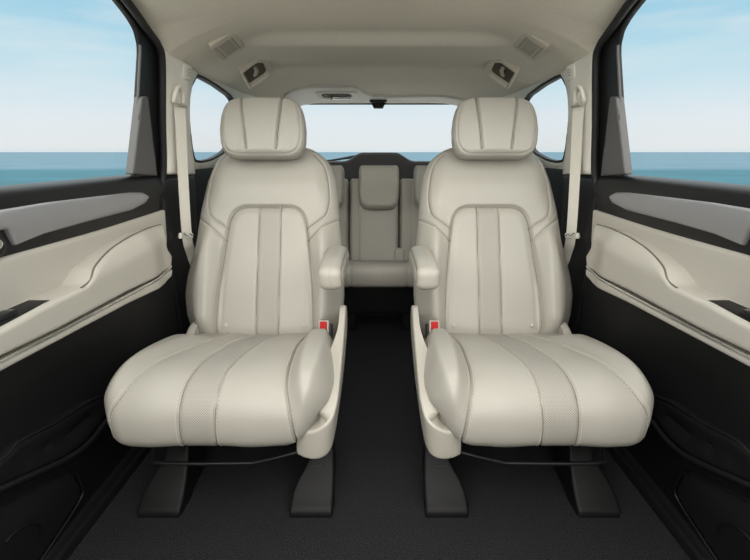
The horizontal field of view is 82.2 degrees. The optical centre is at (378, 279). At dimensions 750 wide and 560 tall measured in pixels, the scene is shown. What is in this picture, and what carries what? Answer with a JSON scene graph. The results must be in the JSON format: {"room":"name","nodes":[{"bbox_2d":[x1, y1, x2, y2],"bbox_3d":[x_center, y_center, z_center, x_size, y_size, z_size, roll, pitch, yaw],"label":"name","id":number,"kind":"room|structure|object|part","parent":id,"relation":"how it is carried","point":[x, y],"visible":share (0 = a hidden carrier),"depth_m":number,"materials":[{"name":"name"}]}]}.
{"room":"car interior","nodes":[
{"label":"car interior","id":0,"kind":"room"},
{"bbox_2d":[157,74,255,333],"bbox_3d":[-0.720,-0.339,2.209,0.145,1.230,1.552,1,17,2],"label":"wall","id":1,"kind":"structure","parent":0,"point":[198,182],"depth_m":1.63,"materials":[{"name":"black plastic"}]},
{"bbox_2d":[0,0,177,559],"bbox_3d":[-0.745,0.085,0.604,0.245,1.333,2.010,0,17,0],"label":"door","id":2,"kind":"structure","parent":1,"relation":"in","point":[87,285],"depth_m":1.03,"materials":[{"name":"black plastic"}]},
{"bbox_2d":[0,309,17,320],"bbox_3d":[-0.700,0.066,0.801,0.024,0.010,0.041,0,17,0],"label":"switch","id":3,"kind":"object","parent":2,"relation":"attached to","point":[7,314],"depth_m":0.80,"materials":[{"name":"black plastic"}]},
{"bbox_3d":[-0.711,0.113,0.713,0.049,0.030,0.402,0,17,0],"label":"switch panel","id":4,"kind":"part","parent":2,"relation":"part of","materials":[{"name":"black plastic"}]},
{"bbox_2d":[0,472,79,559],"bbox_3d":[-0.750,0.503,0.844,0.033,0.318,0.445,0,17,0],"label":"speaker grille","id":5,"kind":"object","parent":2,"relation":"attached to","point":[34,512],"depth_m":0.93,"materials":[{"name":"black plastic"}]},
{"bbox_3d":[-0.768,-0.013,0.564,0.064,0.160,1.988,0,17,0],"label":"trim","id":6,"kind":"part","parent":2,"relation":"part of","materials":[{"name":"black"}]},
{"bbox_3d":[-0.730,0.017,0.993,0.116,0.144,0.952,0,17,0],"label":"armrest","id":7,"kind":"part","parent":2,"relation":"part of","materials":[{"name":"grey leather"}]},
{"bbox_3d":[-0.768,0.447,0.670,0.076,0.600,1.930,0,17,0],"label":"panel","id":8,"kind":"part","parent":2,"relation":"part of","materials":[{"name":"black plastic"}]},
{"bbox_3d":[-0.707,-0.491,1.258,0.087,0.353,0.010,2,17,6],"label":"glass","id":9,"kind":"part","parent":2,"relation":"part of","materials":[{"name":"grey glass"}]},
{"bbox_3d":[-0.722,-0.437,1.325,0.075,0.234,0.149,0,17,0],"label":"sash","id":10,"kind":"part","parent":2,"relation":"part of","materials":[{"name":"grey plastic"}]},
{"bbox_2d":[39,446,152,559],"bbox_3d":[-0.756,0.672,0.889,0.044,0.044,1.920,0,17,0],"label":"trim","id":11,"kind":"structure","parent":1,"relation":"attached to","point":[68,540],"depth_m":1.13,"materials":[{"name":"black plastic"}]},
{"bbox_3d":[-0.762,-0.013,1.716,0.032,0.785,0.297,0,17,0],"label":"post moulding","id":12,"kind":"part","parent":1,"relation":"part of","materials":[{"name":"black plastic"}]},
{"bbox_2d":[164,49,197,174],"bbox_3d":[-0.698,-0.562,1.506,0.116,0.390,0.324,0,17,0],"label":"trim","id":13,"kind":"structure","parent":1,"relation":"attached to","point":[178,72],"depth_m":1.45,"materials":[{"name":"white plastic"}]},
{"bbox_2d":[171,85,194,265],"bbox_3d":[-0.713,-0.174,1.615,0.083,1.012,0.222,-9,19,-28],"label":"belt","id":14,"kind":"object","parent":1,"relation":"hanging from","point":[186,235],"visible":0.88,"depth_m":1.51,"materials":[{"name":"beige fabric"}]},
{"bbox_3d":[-0.720,-0.165,1.602,0.017,0.030,0.059,10,19,29],"label":"latch plate","id":15,"kind":"part","parent":14,"relation":"part of","materials":[{"name":"white plastic"}]},
{"bbox_3d":[-0.755,-0.163,2.263,0.077,0.860,1.553,1,17,2],"label":"panel","id":16,"kind":"part","parent":1,"relation":"part of","materials":[{"name":"black plastic"}]},
{"bbox_2d":[190,74,232,162],"bbox_3d":[-0.717,-0.667,1.829,0.088,0.322,0.508,0,17,0],"label":"window","id":17,"kind":"structure","parent":1,"relation":"in","point":[226,94],"depth_m":1.82,"materials":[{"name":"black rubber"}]},
{"bbox_3d":[-0.707,-0.765,2.146,0.122,0.378,1.350,1,17,2],"label":"quarter panel","id":18,"kind":"part","parent":1,"relation":"part of","materials":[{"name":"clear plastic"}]},
{"bbox_2d":[67,314,690,559],"bbox_3d":[0.000,0.561,1.393,1.550,0.030,3.650,0,17,0],"label":"floor","id":19,"kind":"structure","parent":0,"point":[238,512],"depth_m":1.16,"materials":[{"name":"black carpet"}]},
{"bbox_2d":[104,97,348,517],"bbox_3d":[-0.410,-0.018,1.352,0.638,1.103,0.994,0,17,0],"label":"seat","id":20,"kind":"object","parent":19,"relation":"on","point":[259,361],"visible":1,"depth_m":1.28,"materials":[{"name":"beige leather"}]},
{"bbox_2d":[104,329,334,446],"bbox_3d":[-0.391,0.243,1.273,0.562,0.259,0.674,0,17,0],"label":"cushion","id":21,"kind":"object","parent":20,"relation":"on","point":[197,387],"depth_m":0.98,"materials":[{"name":"beige leather"}]},
{"bbox_3d":[-0.427,-0.126,1.626,0.594,0.721,0.388,0,17,0],"label":"backrest","id":22,"kind":"part","parent":20,"relation":"part of","materials":[{"name":"beige leather"}]},
{"bbox_3d":[-0.146,-0.049,1.433,0.076,0.094,0.333,0,17,0],"label":"armrest","id":23,"kind":"part","parent":20,"relation":"part of","materials":[{"name":"beige leather"}]},
{"bbox_2d":[330,165,427,329],"bbox_3d":[0.000,-0.171,2.313,1.240,0.849,0.636,0,17,0],"label":"seat","id":24,"kind":"object","parent":19,"relation":"on","point":[378,278],"visible":0.48,"depth_m":2.37,"materials":[{"name":"beige leather"}]},
{"bbox_3d":[-0.396,-0.327,2.467,0.448,0.489,0.251,0,17,0],"label":"backrest","id":25,"kind":"part","parent":24,"relation":"part of","materials":[{"name":"beige leather"}]},
{"bbox_3d":[-0.150,0.184,2.413,0.050,0.110,0.240,0,17,0],"label":"leg","id":26,"kind":"part","parent":24,"relation":"part of","materials":[{"name":"black plastic"}]},
{"bbox_3d":[-0.028,-0.327,2.467,0.280,0.489,0.251,0,17,0],"label":"backrest","id":27,"kind":"part","parent":24,"relation":"part of","materials":[{"name":"beige leather"}]},
{"bbox_3d":[0.000,0.047,2.382,1.160,0.190,0.300,0,17,0],"label":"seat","id":28,"kind":"part","parent":24,"relation":"part of","materials":[{"name":"black plastic"}]},
{"bbox_2d":[344,260,413,286],"bbox_3d":[0.000,-0.054,2.257,1.240,0.166,0.462,0,17,0],"label":"cushion","id":29,"kind":"object","parent":24,"relation":"on","point":[360,273],"depth_m":2.03,"materials":[{"name":"beige leather"}]},
{"bbox_3d":[0.150,0.184,2.413,0.050,0.110,0.240,0,17,0],"label":"leg","id":30,"kind":"part","parent":24,"relation":"part of","materials":[{"name":"black plastic"}]},
{"bbox_3d":[0.368,-0.327,2.467,0.504,0.489,0.251,0,17,0],"label":"backrest","id":31,"kind":"part","parent":24,"relation":"part of","materials":[{"name":"beige leather"}]},
{"bbox_2d":[409,97,653,517],"bbox_3d":[0.410,-0.018,1.352,0.638,1.103,0.994,0,17,0],"label":"seat","id":32,"kind":"object","parent":19,"relation":"on","point":[498,361],"visible":1,"depth_m":1.28,"materials":[{"name":"beige leather"}]},
{"bbox_3d":[0.146,-0.049,1.433,0.076,0.094,0.333,0,17,0],"label":"armrest","id":33,"kind":"part","parent":32,"relation":"part of","materials":[{"name":"beige leather"}]},
{"bbox_3d":[0.427,-0.126,1.626,0.594,0.721,0.388,0,17,0],"label":"backrest","id":34,"kind":"part","parent":32,"relation":"part of","materials":[{"name":"beige leather"}]},
{"bbox_2d":[423,329,653,446],"bbox_3d":[0.391,0.243,1.273,0.562,0.259,0.674,0,17,0],"label":"cushion","id":35,"kind":"object","parent":32,"relation":"on","point":[482,387],"depth_m":0.98,"materials":[{"name":"beige leather"}]},
{"bbox_2d":[132,0,625,105],"bbox_3d":[0.000,-0.765,1.370,1.348,0.195,2.662,0,17,0],"label":"ceiling","id":36,"kind":"structure","parent":0,"point":[393,51],"depth_m":1.50,"materials":[{"name":"fabric"}]},
{"bbox_2d":[207,33,244,60],"bbox_3d":[-0.519,-0.801,1.469,0.088,0.071,0.144,0,17,0],"label":"ceiling vent","id":37,"kind":"object","parent":36,"relation":"in","point":[225,47],"visible":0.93,"depth_m":1.46,"materials":[{"name":"beige plastic"}]},
{"bbox_2d":[218,39,237,55],"bbox_3d":[-0.516,-0.795,1.470,0.040,0.035,0.096,0,17,0],"label":"grille","id":38,"kind":"object","parent":37,"relation":"attached to","point":[226,47],"depth_m":1.46,"materials":[{"name":"beige plastic"}]},
{"bbox_2d":[238,59,272,88],"bbox_3d":[-0.523,-0.893,1.814,0.132,0.150,0.150,0,17,0],"label":"housing","id":39,"kind":"object","parent":36,"relation":"attached to","point":[253,73],"visible":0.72,"depth_m":1.82,"materials":[{"name":"beige plastic"}]},
{"bbox_2d":[315,91,356,100],"bbox_3d":[-0.246,-1.079,2.519,0.242,0.054,0.124,0,17,0],"label":"holder","id":40,"kind":"object","parent":36,"relation":"attached to","point":[326,95],"visible":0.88,"depth_m":2.51,"materials":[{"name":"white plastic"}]},
{"bbox_2d":[485,59,519,88],"bbox_3d":[0.523,-0.893,1.814,0.132,0.150,0.150,0,17,0],"label":"housing","id":41,"kind":"object","parent":36,"relation":"attached to","point":[504,73],"visible":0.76,"depth_m":1.82,"materials":[{"name":"beige plastic"}]},
{"bbox_2d":[513,33,550,60],"bbox_3d":[0.519,-0.801,1.469,0.088,0.071,0.144,0,17,0],"label":"ceiling vent","id":42,"kind":"object","parent":36,"relation":"in","point":[532,47],"visible":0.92,"depth_m":1.46,"materials":[{"name":"beige plastic"}]},
{"bbox_2d":[520,39,539,55],"bbox_3d":[0.516,-0.795,1.470,0.040,0.035,0.096,0,17,0],"label":"grille","id":43,"kind":"object","parent":42,"relation":"attached to","point":[528,47],"depth_m":1.46,"materials":[{"name":"beige plastic"}]},
{"bbox_2d":[316,103,441,259],"bbox_3d":[0.000,-0.590,3.042,1.400,1.235,0.453,0,17,0],"label":"wall","id":44,"kind":"structure","parent":0,"point":[351,167],"depth_m":2.85,"materials":[{"name":"plastic"}]},
{"bbox_2d":[370,100,386,108],"bbox_3d":[-0.004,-1.082,2.646,0.104,0.044,0.090,0,17,0],"label":"cover","id":45,"kind":"object","parent":44,"relation":"attached to","point":[377,104],"visible":1,"depth_m":2.64,"materials":[{"name":"black plastic"}]},
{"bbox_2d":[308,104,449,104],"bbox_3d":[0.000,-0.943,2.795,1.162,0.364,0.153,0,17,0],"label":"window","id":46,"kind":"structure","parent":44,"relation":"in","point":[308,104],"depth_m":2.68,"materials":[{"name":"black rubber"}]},
{"bbox_2d":[327,155,354,160],"bbox_3d":[-0.242,-0.821,2.903,0.383,0.063,0.036,0,17,0],"label":"rear wiper","id":47,"kind":"object","parent":46,"relation":"attached to","point":[347,157],"visible":0.32,"depth_m":2.90,"materials":[{"name":"black plastic"}]},
{"bbox_3d":[-0.277,-0.813,2.900,0.313,0.050,0.012,1,17,2],"label":"wiper blade","id":48,"kind":"part","parent":47,"relation":"part of","materials":[{"name":"black rubber"}]},
{"bbox_3d":[0.000,-0.448,3.121,1.400,0.918,0.383,0,17,0],"label":"tailgate panel","id":49,"kind":"part","parent":44,"relation":"part of","materials":[{"name":"grey"}]},
{"bbox_2d":[502,74,600,333],"bbox_3d":[0.720,-0.339,2.209,0.145,1.230,1.552,-1,17,-2],"label":"wall","id":50,"kind":"structure","parent":0,"point":[559,182],"depth_m":1.63,"materials":[{"name":"black plastic"}]},
{"bbox_3d":[0.707,-0.765,2.146,0.122,0.378,1.350,-1,17,-2],"label":"quarter panel","id":51,"kind":"part","parent":50,"relation":"part of","materials":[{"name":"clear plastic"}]},
{"bbox_2d":[525,74,567,162],"bbox_3d":[0.717,-0.667,1.829,0.088,0.322,0.508,0,17,0],"label":"window","id":52,"kind":"structure","parent":50,"relation":"in","point":[531,94],"depth_m":1.82,"materials":[{"name":"black rubber"}]},
{"bbox_3d":[0.755,-0.163,2.263,0.077,0.860,1.553,-1,17,-2],"label":"panel","id":53,"kind":"part","parent":50,"relation":"part of","materials":[{"name":"black plastic"}]},
{"bbox_2d":[563,85,586,265],"bbox_3d":[0.713,-0.174,1.615,0.083,1.012,0.222,9,19,28],"label":"belt","id":54,"kind":"object","parent":50,"relation":"hanging from","point":[571,235],"visible":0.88,"depth_m":1.51,"materials":[{"name":"beige fabric"}]},
{"bbox_3d":[0.720,-0.165,1.602,0.017,0.030,0.059,-10,19,-29],"label":"latch plate","id":55,"kind":"part","parent":54,"relation":"part of","materials":[{"name":"white plastic"}]},
{"bbox_2d":[560,49,593,174],"bbox_3d":[0.698,-0.562,1.506,0.116,0.390,0.324,0,17,0],"label":"trim","id":56,"kind":"structure","parent":50,"relation":"attached to","point":[579,72],"depth_m":1.45,"materials":[{"name":"white plastic"}]},
{"bbox_3d":[0.762,-0.013,1.716,0.032,0.785,0.297,0,17,0],"label":"post moulding","id":57,"kind":"part","parent":50,"relation":"part of","materials":[{"name":"black plastic"}]},
{"bbox_2d":[605,446,718,559],"bbox_3d":[0.756,0.672,0.889,0.044,0.044,1.920,0,17,0],"label":"trim","id":58,"kind":"structure","parent":50,"relation":"attached to","point":[689,540],"depth_m":1.13,"materials":[{"name":"black plastic"}]},
{"bbox_2d":[580,0,749,559],"bbox_3d":[0.745,0.085,0.604,0.245,1.333,2.010,0,17,0],"label":"door","id":59,"kind":"structure","parent":50,"relation":"in","point":[667,283],"depth_m":1.04,"materials":[{"name":"black"}]},
{"bbox_3d":[0.722,-0.437,1.325,0.075,0.234,0.149,0,17,0],"label":"sash","id":60,"kind":"part","parent":59,"relation":"part of","materials":[{"name":"grey plastic"}]},
{"bbox_3d":[0.707,-0.491,1.258,0.087,0.353,0.010,-2,17,-6],"label":"glass","id":61,"kind":"part","parent":59,"relation":"part of","materials":[{"name":"grey glass"}]},
{"bbox_3d":[0.768,0.447,0.670,0.076,0.600,1.930,0,17,0],"label":"panel","id":62,"kind":"part","parent":59,"relation":"part of","materials":[{"name":"black plastic"}]},
{"bbox_3d":[0.730,0.017,0.993,0.116,0.144,0.952,0,17,0],"label":"armrest","id":63,"kind":"part","parent":59,"relation":"part of","materials":[{"name":"grey leather"}]},
{"bbox_3d":[0.768,-0.013,0.564,0.064,0.160,1.988,0,17,0],"label":"trim","id":64,"kind":"part","parent":59,"relation":"part of","materials":[{"name":"black"}]},
{"bbox_2d":[678,472,749,559],"bbox_3d":[0.750,0.503,0.844,0.033,0.318,0.445,0,17,0],"label":"speaker grille","id":65,"kind":"object","parent":59,"relation":"attached to","point":[716,507],"depth_m":0.94,"materials":[{"name":"black plastic"}]},
{"bbox_3d":[0.711,0.113,0.713,0.049,0.030,0.402,0,17,0],"label":"switch panel","id":66,"kind":"part","parent":59,"relation":"part of","materials":[{"name":"black plastic"}]},
{"bbox_2d":[740,309,749,317],"bbox_3d":[0.700,0.066,0.801,0.024,0.010,0.041,0,17,0],"label":"switch","id":67,"kind":"object","parent":59,"relation":"attached to","point":[744,313],"depth_m":0.81,"materials":[{"name":"black plastic"}]},
{"label":"outside","id":68,"kind":"structure","parent":0,"visible":0},
{"bbox_2d":[0,152,749,185],"bbox_3d":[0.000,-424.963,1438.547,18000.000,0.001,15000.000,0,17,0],"label":"sea","id":69,"kind":"structure","parent":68,"point":[15,167],"depth_m":112.00,"materials":[{"name":"liquid"}]}
]}

